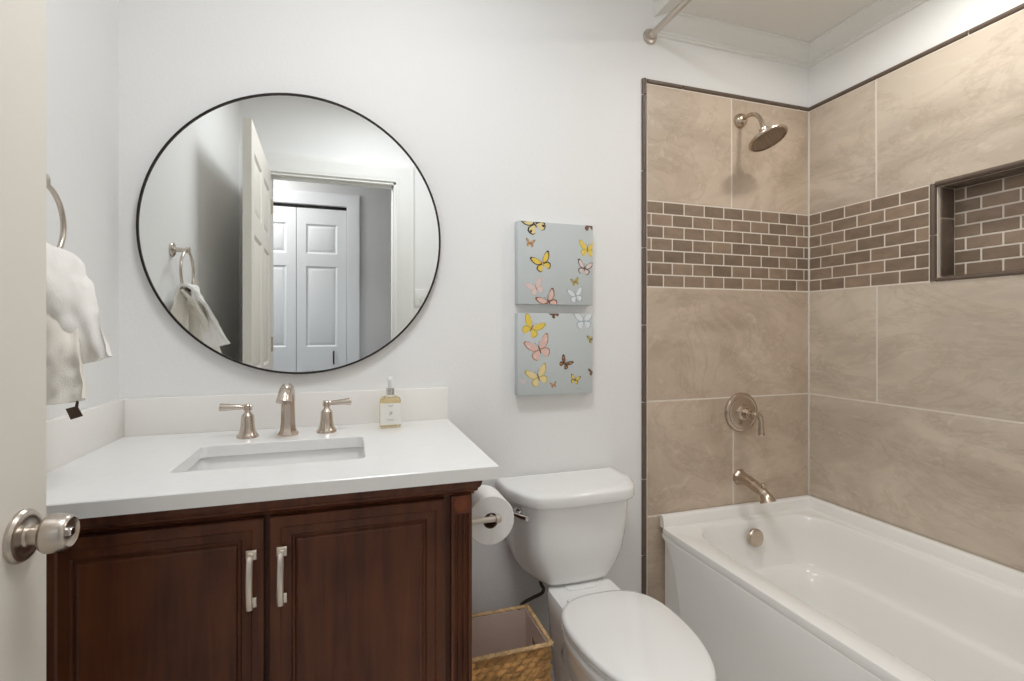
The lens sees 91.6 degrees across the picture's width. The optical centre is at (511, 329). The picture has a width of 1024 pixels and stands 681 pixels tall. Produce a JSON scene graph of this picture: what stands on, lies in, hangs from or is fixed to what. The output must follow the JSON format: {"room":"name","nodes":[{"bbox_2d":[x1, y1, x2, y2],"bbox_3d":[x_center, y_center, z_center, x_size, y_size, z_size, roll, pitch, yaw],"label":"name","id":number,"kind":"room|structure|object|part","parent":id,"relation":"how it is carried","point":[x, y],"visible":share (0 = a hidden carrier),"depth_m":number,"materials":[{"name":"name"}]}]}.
{"room":"bathroom","nodes":[
{"label":"bathroom","id":0,"kind":"room"},
{"bbox_2d":[46,0,118,419],"bbox_3d":[-0.920,-0.210,0.572,0.120,2.860,1.785,0,0,-18],"label":"wall","id":1,"kind":"structure","parent":0,"point":[82,36],"depth_m":1.27,"materials":[{"name":"white paint"}]},
{"bbox_2d":[46,174,66,248],"bbox_3d":[-0.960,-0.233,0.990,0.062,0.190,0.164,0,0,-18],"label":"towel ring","id":2,"kind":"object","parent":1,"relation":"attached to","point":[63,225],"visible":0.27,"depth_m":1.06,"materials":[{"name":"silver metal"}]},
{"bbox_3d":[-0.960,-0.301,0.990,0.062,0.054,0.054,0,0,-18],"label":"post","id":3,"kind":"part","parent":2,"relation":"part of","materials":[{"name":"silver metal"}]},
{"bbox_2d":[46,243,113,419],"bbox_3d":[-0.894,-0.004,1.005,0.180,0.346,0.181,0,0,-18],"label":"hand towel","id":4,"kind":"object","parent":2,"relation":"hanging from","point":[75,337],"visible":0.44,"depth_m":0.97,"materials":[{"name":"white fabric"}]},
{"bbox_2d":[119,0,808,632],"bbox_3d":[0.143,-0.210,1.909,2.965,2.860,0.134,0,0,-18],"label":"wall","id":5,"kind":"structure","parent":0,"point":[509,112],"depth_m":1.86,"materials":[{"name":"white paint"}]},
{"bbox_2d":[124,387,447,436],"bbox_3d":[-0.668,0.252,1.580,0.937,0.108,0.020,0,0,-18],"label":"backsplash","id":6,"kind":"structure","parent":5,"relation":"attached to","point":[179,414],"depth_m":1.54,"materials":[{"name":"white stone"}]},
{"bbox_2d":[136,93,440,373],"bbox_3d":[-0.666,-0.302,1.579,0.882,0.882,0.022,0,0,-18],"label":"round mirror","id":7,"kind":"object","parent":5,"relation":"attached to","point":[285,233],"visible":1,"depth_m":1.56,"materials":[{"name":"clear glass"}]},
{"bbox_2d":[534,632,552,659],"bbox_3d":[0.121,1.170,1.839,0.820,0.100,0.014,0,0,-18],"label":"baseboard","id":8,"kind":"structure","parent":5,"relation":"attached to","point":[547,632],"depth_m":1.84,"materials":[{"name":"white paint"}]},
{"bbox_2d":[515,221,592,305],"bbox_3d":[0.156,-0.242,1.838,0.297,0.298,0.036,0,0,-18],"label":"canvas painting","id":9,"kind":"object","parent":5,"relation":"attached to","point":[554,261],"visible":1,"depth_m":1.82,"materials":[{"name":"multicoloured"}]},
{"bbox_2d":[515,313,592,395],"bbox_3d":[0.156,0.087,1.838,0.297,0.296,0.036,0,0,-18],"label":"canvas painting","id":10,"kind":"object","parent":5,"relation":"attached to","point":[554,351],"visible":1,"depth_m":1.82,"materials":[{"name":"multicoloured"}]},
{"bbox_2d":[643,0,691,44],"bbox_3d":[0.803,-1.167,1.192,0.060,0.060,1.665,0,0,-18],"label":"shower rod","id":11,"kind":"object","parent":5,"relation":"attached to","point":[649,35],"visible":1,"depth_m":1.89,"materials":[{"name":"silver metal"}]},
{"bbox_3d":[0.803,-1.167,1.192,0.025,0.025,1.653,0,0,-18],"label":"rod","id":12,"kind":"part","parent":11,"relation":"part of","materials":[{"name":"silver metal"}]},
{"bbox_3d":[0.920,0.101,2.098,0.852,2.194,0.014,0,0,-18],"label":"tile edge trim","id":13,"kind":"part","parent":5,"relation":"part of","materials":[{"name":"brown tile"}]},
{"bbox_2d":[654,12,809,68],"bbox_3d":[0.958,-1.211,2.084,0.805,0.078,0.062,0,0,-18],"label":"trim","id":14,"kind":"structure","parent":5,"relation":"attached to","point":[686,28],"depth_m":2.07,"materials":[{"name":"white paint"}]},
{"bbox_2d":[725,392,764,435],"bbox_3d":[0.984,0.349,2.068,0.166,0.168,0.093,0,0,-18],"label":"shower valve","id":15,"kind":"object","parent":5,"relation":"attached to","point":[741,412],"visible":1,"depth_m":2.08,"materials":[{"name":"silver metal"}]},
{"bbox_3d":[1.008,0.383,2.046,0.062,0.100,0.037,0,0,-18],"label":"lever","id":16,"kind":"part","parent":15,"relation":"part of","materials":[{"name":"silver metal"}]},
{"bbox_2d":[733,469,775,503],"bbox_3d":[0.991,0.641,2.024,0.065,0.102,0.180,0,0,-18],"label":"tub spout","id":17,"kind":"object","parent":5,"relation":"attached to","point":[740,477],"visible":1,"depth_m":2.02,"materials":[{"name":"silver metal"}]},
{"bbox_2d":[734,112,787,151],"bbox_3d":[0.993,-0.817,2.001,0.147,0.196,0.227,0,0,-18],"label":"showerhead","id":18,"kind":"object","parent":5,"relation":"attached to","point":[767,137],"visible":1,"depth_m":1.97,"materials":[{"name":"silver metal"}]},
{"bbox_3d":[0.984,-0.845,2.033,0.021,0.104,0.138,0,0,-12],"label":"arm","id":19,"kind":"part","parent":18,"relation":"part of","materials":[{"name":"silver metal"}]},
{"bbox_3d":[1.007,-0.752,1.959,0.130,0.057,0.123,0,0,-18],"label":"nozzle plate","id":20,"kind":"part","parent":18,"relation":"part of","materials":[{"name":"silver"}]},
{"bbox_2d":[550,659,553,680],"bbox_3d":[0.061,1.245,0.461,4.800,0.050,2.840,0,0,-18],"label":"floor","id":21,"kind":"structure","parent":0,"point":[551,661],"depth_m":1.78,"materials":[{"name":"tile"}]},
{"bbox_2d":[46,480,481,680],"bbox_3d":[-0.592,0.778,1.264,0.914,0.883,0.638,0,0,-18],"label":"vanity cabinet","id":22,"kind":"object","parent":21,"relation":"on","point":[368,585],"visible":0.67,"depth_m":1.00,"materials":[{"name":"brown wood"}]},
{"bbox_3d":[-0.668,0.736,0.945,0.358,0.719,0.016,0,0,-18],"label":"door","id":23,"kind":"part","parent":22,"relation":"part of","materials":[{"name":"brown wood"}]},
{"bbox_3d":[-0.511,0.492,0.971,0.019,0.113,0.030,0,0,-18],"label":"handle","id":24,"kind":"part","parent":22,"relation":"part of","materials":[{"name":"silver metal"}]},
{"bbox_2d":[46,387,498,518],"bbox_3d":[-0.583,0.267,1.282,0.957,0.138,0.640,0,0,-18],"label":"countertop","id":25,"kind":"structure","parent":22,"relation":"on","point":[123,456],"depth_m":1.21,"materials":[{"name":"stone"}]},
{"bbox_2d":[186,447,363,471],"bbox_3d":[-0.584,0.403,1.251,0.446,0.131,0.300,0,0,-18],"label":"sink","id":26,"kind":"object","parent":25,"relation":"in","point":[320,455],"visible":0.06,"depth_m":1.37,"materials":[{"name":"white ceramic"}]},
{"bbox_2d":[219,383,351,438],"bbox_3d":[-0.645,0.229,1.425,0.354,0.154,0.138,0,0,-18],"label":"faucet","id":27,"kind":"object","parent":25,"relation":"on","point":[286,394],"visible":1,"depth_m":1.43,"materials":[{"name":"silver metal"}]},
{"bbox_3d":[-0.783,0.217,1.411,0.082,0.022,0.022,0,0,-18],"label":"lever","id":28,"kind":"part","parent":27,"relation":"part of","materials":[{"name":"silver metal"}]},
{"bbox_3d":[-0.755,0.267,1.422,0.057,0.078,0.057,0,0,-18],"label":"valve handle","id":29,"kind":"part","parent":27,"relation":"part of","materials":[{"name":"silver metal"}]},
{"bbox_3d":[-0.643,0.229,1.420,0.055,0.154,0.128,0,0,-18],"label":"spout","id":30,"kind":"part","parent":27,"relation":"part of","materials":[{"name":"silver metal"}]},
{"bbox_3d":[-0.557,0.267,1.496,0.057,0.078,0.057,0,0,-18],"label":"valve handle","id":31,"kind":"part","parent":27,"relation":"part of","materials":[{"name":"silver metal"}]},
{"bbox_3d":[-0.527,0.217,1.504,0.082,0.022,0.022,0,0,-18],"label":"lever","id":32,"kind":"part","parent":27,"relation":"part of","materials":[{"name":"silver metal"}]},
{"bbox_2d":[379,377,400,428],"bbox_3d":[-0.384,0.227,1.569,0.065,0.158,0.047,0,0,-18],"label":"soap dispenser","id":33,"kind":"object","parent":25,"relation":"on","point":[389,404],"visible":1,"depth_m":1.55,"materials":[{"name":"clear glass"}]},
{"bbox_2d":[379,394,400,428],"bbox_3d":[-0.384,0.253,1.570,0.065,0.106,0.044,0,0,-18],"label":"bottle","id":34,"kind":"object","parent":33,"relation":"on","point":[389,404],"depth_m":1.55,"materials":[{"name":"clear glass"}]},
{"bbox_3d":[-0.596,0.354,1.276,0.914,0.035,0.614,0,0,-18],"label":"cornice","id":35,"kind":"part","parent":22,"relation":"part of","materials":[{"name":"brown wood"}]},
{"bbox_3d":[-0.459,0.492,0.988,0.019,0.113,0.030,0,0,-18],"label":"handle","id":36,"kind":"part","parent":22,"relation":"part of","materials":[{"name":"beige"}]},
{"bbox_3d":[-0.319,0.736,1.057,0.355,0.719,0.016,0,0,-18],"label":"door","id":37,"kind":"part","parent":22,"relation":"part of","materials":[{"name":"brown wood"}]},
{"bbox_2d":[472,513,501,524],"bbox_3d":[-0.097,0.485,1.323,0.106,0.044,0.162,0,0,-18],"label":"toilet paper holder","id":38,"kind":"object","parent":22,"relation":"attached to","point":[497,518],"visible":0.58,"depth_m":1.27,"materials":[{"name":"silver metal"}]},
{"bbox_2d":[471,485,513,544],"bbox_3d":[-0.070,0.496,1.343,0.128,0.128,0.100,0,0,-18],"label":"toilet paper roll","id":39,"kind":"object","parent":38,"relation":"hanging from","point":[486,500],"visible":0.75,"depth_m":1.30,"materials":[{"name":"white paper"}]},
{"bbox_2d":[472,604,553,680],"bbox_3d":[-0.049,1.078,1.551,0.299,0.287,0.229,0,0,-18],"label":"wicker basket","id":40,"kind":"object","parent":21,"relation":"on","point":[504,648],"visible":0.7,"depth_m":1.58,"materials":[{"name":"wicker"}]},
{"bbox_2d":[495,467,715,680],"bbox_3d":[0.286,0.872,1.476,0.474,0.696,0.794,0,0,-18],"label":"toilet","id":41,"kind":"object","parent":21,"relation":"on","point":[567,532],"visible":0.97,"depth_m":1.58,"materials":[{"name":"white ceramic"}]},
{"bbox_3d":[0.029,0.598,1.611,0.041,0.032,0.075,0,0,-43],"label":"flush lever","id":42,"kind":"part","parent":41,"relation":"part of","materials":[{"name":"silver metal"}]},
{"bbox_2d":[518,581,544,609],"bbox_3d":[0.051,0.961,1.779,0.136,0.235,0.078,0,0,-5],"label":"hose","id":43,"kind":"object","parent":41,"relation":"attached to","point":[542,586],"visible":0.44,"depth_m":1.77,"materials":[{"name":"grey"}]},
{"bbox_3d":[0.205,0.546,1.728,0.474,0.044,0.266,0,0,-18],"label":"tank lid","id":44,"kind":"part","parent":41,"relation":"part of","materials":[{"name":"white ceramic"}]},
{"bbox_3d":[0.203,0.707,1.732,0.432,0.283,0.232,0,0,-18],"label":"tank","id":45,"kind":"part","parent":41,"relation":"part of","materials":[{"name":"white ceramic"}]},
{"bbox_3d":[0.333,0.837,1.325,0.324,0.014,0.458,0,0,-18],"label":"seat","id":46,"kind":"part","parent":41,"relation":"part of","materials":[{"name":"white ceramic"}]},
{"bbox_3d":[0.334,0.818,1.323,0.332,0.020,0.472,0,0,-18],"label":"seat lid","id":47,"kind":"part","parent":41,"relation":"part of","materials":[{"name":"white plastic"}]},
{"bbox_2d":[660,495,1023,680],"bbox_3d":[1.204,0.976,1.327,0.773,0.479,1.635,0,0,-18],"label":"bathtub","id":48,"kind":"object","parent":21,"relation":"on","point":[805,587],"visible":0.96,"depth_m":1.69,"materials":[{"name":"white ceramic"}]},
{"bbox_3d":[0.986,0.841,2.014,0.072,0.072,0.019,0,0,-18],"label":"overflow plate","id":49,"kind":"part","parent":48,"relation":"part of","materials":[{"name":"silver metal"}]},
{"bbox_2d":[654,0,875,41],"bbox_3d":[0.061,-1.420,0.461,4.800,0.340,2.840,0,0,-18],"label":"ceiling","id":50,"kind":"structure","parent":0,"point":[806,20],"depth_m":1.96,"materials":[{"name":"white paint"}]},
{"bbox_2d":[808,0,1023,572],"bbox_3d":[1.718,-0.210,1.425,0.264,2.860,1.785,0,0,-18],"label":"wall","id":51,"kind":"structure","parent":0,"point":[916,125],"depth_m":1.78,"materials":[{"name":"beige tile"}]},
{"bbox_2d":[808,0,928,68],"bbox_3d":[1.558,-1.211,1.436,0.062,0.078,1.665,0,0,-18],"label":"trim","id":52,"kind":"structure","parent":51,"relation":"attached to","point":[879,13],"depth_m":1.98,"materials":[{"name":"white paint"}]},
{"bbox_3d":[1.581,-0.583,1.441,0.014,0.827,1.657,0,0,-18],"label":"tile edge trim","id":53,"kind":"part","parent":51,"relation":"part of","materials":[{"name":"brown tile"}]},
{"bbox_3d":[0.627,-0.210,0.197,2.595,2.860,0.120,0,0,-18],"label":"wall","id":54,"kind":"structure","parent":0,"visible":0},
{"bbox_2d":[0,0,79,680],"bbox_3d":[-0.590,0.130,0.311,0.160,2.165,0.863,0,0,-15],"label":"door","id":55,"kind":"structure","parent":54,"relation":"in","point":[27,534],"depth_m":0.68,"materials":[{"name":"white paint"}]},
{"bbox_3d":[-0.589,0.130,0.316,0.036,2.165,0.853,0,0,-15],"label":"panel","id":56,"kind":"part","parent":55,"relation":"part of","materials":[{"name":"white paint"}]},
{"bbox_3d":[-0.642,0.281,0.687,0.058,0.071,0.071,0,0,-15],"label":"knob","id":57,"kind":"part","parent":55,"relation":"part of","materials":[{"name":"silver metal"}]}
]}

